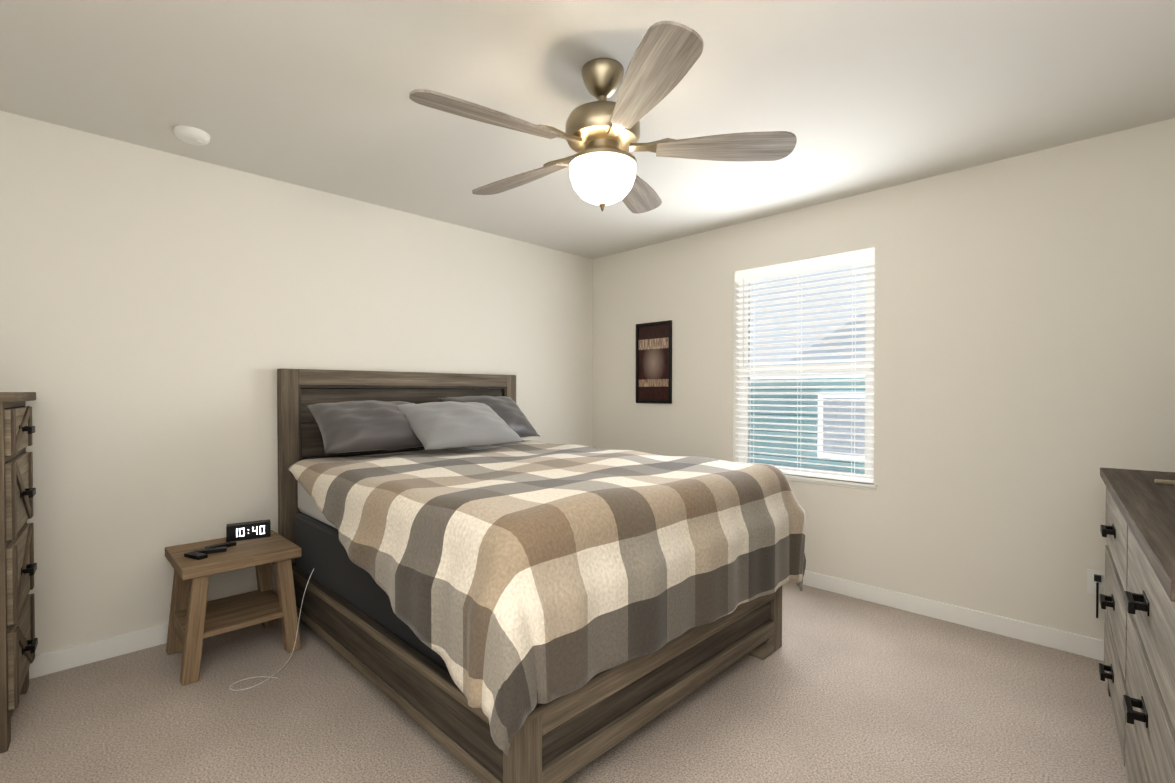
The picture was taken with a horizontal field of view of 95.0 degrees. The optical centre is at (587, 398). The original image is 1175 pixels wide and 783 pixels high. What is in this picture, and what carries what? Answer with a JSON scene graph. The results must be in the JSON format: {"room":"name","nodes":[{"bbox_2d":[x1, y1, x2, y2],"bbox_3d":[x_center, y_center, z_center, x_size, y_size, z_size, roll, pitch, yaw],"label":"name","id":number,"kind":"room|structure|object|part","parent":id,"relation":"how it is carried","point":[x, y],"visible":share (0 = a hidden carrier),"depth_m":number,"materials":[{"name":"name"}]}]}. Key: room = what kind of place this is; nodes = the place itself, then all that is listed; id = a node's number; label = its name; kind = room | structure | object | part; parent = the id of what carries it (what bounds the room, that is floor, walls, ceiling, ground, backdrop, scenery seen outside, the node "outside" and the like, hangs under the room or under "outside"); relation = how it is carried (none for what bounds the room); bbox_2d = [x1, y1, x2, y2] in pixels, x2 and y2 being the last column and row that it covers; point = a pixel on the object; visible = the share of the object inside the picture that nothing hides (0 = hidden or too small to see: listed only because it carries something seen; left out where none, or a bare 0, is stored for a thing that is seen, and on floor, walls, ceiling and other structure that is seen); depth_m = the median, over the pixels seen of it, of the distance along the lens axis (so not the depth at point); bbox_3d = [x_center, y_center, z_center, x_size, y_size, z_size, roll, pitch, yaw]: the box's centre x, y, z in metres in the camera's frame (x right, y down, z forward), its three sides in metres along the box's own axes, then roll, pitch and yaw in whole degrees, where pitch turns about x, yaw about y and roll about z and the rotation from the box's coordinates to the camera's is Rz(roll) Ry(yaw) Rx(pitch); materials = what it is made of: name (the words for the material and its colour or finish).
{"room":"bedroom","nodes":[
{"label":"bedroom","id":0,"kind":"room"},
{"bbox_2d":[0,111,592,654],"bbox_3d":[-1.447,-0.011,3.418,0.120,2.440,4.360,1,1,45],"label":"wall","id":1,"kind":"structure","parent":0,"point":[164,317],"depth_m":2.75,"materials":[{"name":"white paint"}]},
{"bbox_2d":[29,623,168,678],"bbox_3d":[-1.400,1.162,3.385,0.013,0.095,4.120,1,1,45],"label":"baseboard","id":2,"kind":"structure","parent":1,"relation":"attached to","point":[74,656],"depth_m":2.50,"materials":[{"name":"white wood"}]},
{"bbox_2d":[0,581,1126,782],"bbox_3d":[-0.004,1.276,1.999,4.190,0.100,4.360,1,1,45],"label":"floor","id":3,"kind":"structure","parent":0,"point":[837,688],"depth_m":2.06,"materials":[{"name":"carpet"}]},
{"bbox_2d":[0,392,37,752],"bbox_3d":[-2.349,0.602,1.944,0.498,1.250,0.586,-1,1,-41],"label":"chest","id":4,"kind":"object","parent":3,"relation":"on","point":[18,639],"visible":1,"depth_m":1.91,"materials":[{"name":"brown wood"}]},
{"bbox_2d":[165,530,301,685],"bbox_3d":[-1.712,0.969,2.603,0.480,0.500,0.468,1,1,45],"label":"nightstand","id":5,"kind":"object","parent":3,"relation":"on","point":[196,617],"visible":0.9,"depth_m":2.55,"materials":[{"name":"brown wood"}]},
{"bbox_2d":[184,551,207,559],"bbox_3d":[-1.776,0.711,2.443,0.110,0.018,0.038,0,1,25],"label":"remote","id":6,"kind":"object","parent":5,"relation":"on","point":[196,555],"visible":1,"depth_m":2.43,"materials":[{"name":"black plastic"}]},
{"bbox_2d":[193,546,226,553],"bbox_3d":[-1.762,0.710,2.513,0.130,0.018,0.038,0,1,-30],"label":"remote","id":7,"kind":"object","parent":5,"relation":"on","point":[214,550],"visible":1,"depth_m":2.51,"materials":[{"name":"black plastic"}]},
{"bbox_2d":[205,541,235,548],"bbox_3d":[-1.766,0.709,2.595,0.038,0.018,0.120,0,1,35],"label":"remote","id":8,"kind":"object","parent":5,"relation":"on","point":[230,543],"visible":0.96,"depth_m":2.59,"materials":[{"name":"black plastic"}]},
{"bbox_2d":[226,519,270,541],"bbox_3d":[-1.739,0.677,2.764,0.190,0.078,0.059,0,1,-33],"label":"alarm clock","id":9,"kind":"object","parent":5,"relation":"on","point":[248,530],"visible":1,"depth_m":2.74,"materials":[{"name":"black plastic"}]},
{"bbox_2d":[230,569,313,690],"bbox_3d":[-1.391,1.020,2.410,0.162,0.398,0.371,1,1,45],"label":"cable","id":10,"kind":"object","parent":3,"relation":"on","point":[286,662],"visible":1,"depth_m":2.38,"materials":[{"name":"white plastic"}]},
{"bbox_2d":[277,369,805,782],"bbox_3d":[-0.360,0.526,2.799,2.274,1.380,1.867,1,1,45],"label":"bed","id":11,"kind":"object","parent":3,"relation":"on","point":[491,595],"visible":1,"depth_m":1.98,"materials":[{"name":"fabric"}]},
{"bbox_3d":[-0.399,0.493,2.837,1.995,0.295,1.495,1,1,45],"label":"mattress","id":12,"kind":"part","parent":11,"relation":"part of","materials":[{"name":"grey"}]},
{"bbox_2d":[305,400,423,453],"bbox_3d":[-1.188,0.147,3.007,0.381,0.273,0.640,1,1,45],"label":"pillow","id":13,"kind":"object","parent":11,"relation":"on","point":[368,425],"depth_m":2.90,"materials":[{"name":"grey fabric"}]},
{"bbox_3d":[-1.142,0.517,3.575,0.070,1.380,1.625,1,1,45],"label":"headboard","id":14,"kind":"part","parent":11,"relation":"part of","materials":[{"name":"brown wood"}]},
{"bbox_2d":[398,401,523,449],"bbox_3d":[-0.772,0.151,3.243,0.432,0.264,0.702,1,1,45],"label":"pillow","id":15,"kind":"object","parent":11,"relation":"on","point":[449,424],"depth_m":3.11,"materials":[{"name":"grey fabric"}]},
{"bbox_2d":[439,396,538,437],"bbox_3d":[-0.653,0.127,3.646,0.360,0.293,0.641,1,1,45],"label":"pillow","id":16,"kind":"object","parent":11,"relation":"on","point":[504,407],"depth_m":3.63,"materials":[{"name":"grey fabric"}]},
{"bbox_3d":[0.357,1.048,2.093,0.095,0.355,1.649,1,1,45],"label":"footboard","id":17,"kind":"part","parent":11,"relation":"part of","materials":[{"name":"brown wood"}]},
{"bbox_2d":[1099,467,1174,782],"bbox_3d":[1.763,0.768,1.453,0.508,0.930,1.816,1,1,41],"label":"dresser","id":18,"kind":"object","parent":3,"relation":"on","point":[1137,599],"visible":1,"depth_m":1.37,"materials":[{"name":"brown wood"}]},
{"bbox_2d":[1154,479,1174,484],"bbox_3d":[1.792,-0.112,1.416,0.310,0.829,1.380,1,1,41],"label":"tv","id":19,"kind":"object","parent":18,"relation":"on","point":[1161,481],"visible":1,"depth_m":1.87,"materials":[{"name":"black plastic"}]},
{"bbox_2d":[0,0,1174,258],"bbox_3d":[-0.004,-1.264,1.968,4.190,0.100,4.360,1,1,45],"label":"ceiling","id":20,"kind":"structure","parent":0,"point":[860,96],"depth_m":2.11,"materials":[{"name":"white paint"}]},
{"bbox_2d":[173,125,209,145],"bbox_3d":[-1.812,-1.197,2.469,0.136,0.044,0.136,1,1,45],"label":"smoke detector","id":21,"kind":"object","parent":20,"relation":"attached to","point":[192,135],"visible":1,"depth_m":2.44,"materials":[{"name":"white plastic"}]},
{"bbox_2d":[409,21,796,213],"bbox_3d":[0.015,-0.954,2.010,1.317,0.519,1.337,1,1,45],"label":"ceiling fan","id":22,"kind":"object","parent":20,"relation":"hanging from","point":[601,135],"visible":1,"depth_m":1.90,"materials":[{"name":"brown wood"}]},
{"bbox_3d":[0.056,-0.797,1.998,0.248,0.143,0.248,1,1,45],"label":"lamp shade","id":23,"kind":"part","parent":22,"relation":"part of","materials":[{"name":"white glass"}]},
{"bbox_2d":[593,118,1174,639],"bbox_3d":[1.491,-0.012,3.487,3.950,2.440,0.120,1,1,45],"label":"wall","id":24,"kind":"structure","parent":0,"point":[1024,368],"depth_m":2.84,"materials":[{"name":"white paint"}]},
{"bbox_2d":[636,320,671,403],"bbox_3d":[0.530,-0.287,4.337,0.355,0.650,0.020,1,1,45],"label":"poster","id":25,"kind":"object","parent":24,"relation":"attached to","point":[653,362],"visible":1,"depth_m":4.33,"materials":[{"name":"black paper"}]},
{"bbox_2d":[738,258,874,478],"bbox_3d":[1.435,-0.198,3.585,0.930,1.410,0.052,1,1,45],"label":"window","id":26,"kind":"structure","parent":24,"relation":"in","point":[867,438],"depth_m":3.55,"materials":[{"name":"white plastic"}]},
{"bbox_2d":[735,247,874,483],"bbox_3d":[1.392,-0.199,3.542,0.914,1.404,0.066,1,1,45],"label":"window blinds","id":27,"kind":"object","parent":26,"relation":"attached to","point":[829,261],"visible":0.85,"depth_m":3.49,"materials":[{"name":"white plastic"}]},
{"bbox_2d":[785,474,876,490],"bbox_3d":[1.389,0.524,3.547,0.970,0.034,0.097,1,1,45],"label":"window sill","id":28,"kind":"structure","parent":24,"relation":"on","point":[833,482],"depth_m":3.35,"materials":[{"name":"white wood"}]},
{"bbox_2d":[790,570,1103,660],"bbox_3d":[1.448,1.161,3.450,3.937,0.095,0.013,1,1,45],"label":"baseboard","id":29,"kind":"structure","parent":24,"relation":"attached to","point":[1082,645],"depth_m":2.87,"materials":[{"name":"white wood"}]},
{"bbox_2d":[1087,569,1104,617],"bbox_3d":[2.377,0.912,2.510,0.070,0.215,0.032,1,1,45],"label":"plug","id":30,"kind":"object","parent":24,"relation":"attached to","point":[1096,582],"visible":0.9,"depth_m":2.51,"materials":[{"name":"white plastic"}]},
{"label":"outside","id":31,"kind":"structure","parent":0,"visible":0},
{"bbox_2d":[750,313,865,472],"bbox_3d":[5.189,0.511,11.435,26.000,8.000,15.400,1,1,45],"label":"house","id":32,"kind":"structure","parent":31,"point":[814,441],"depth_m":9.90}
]}

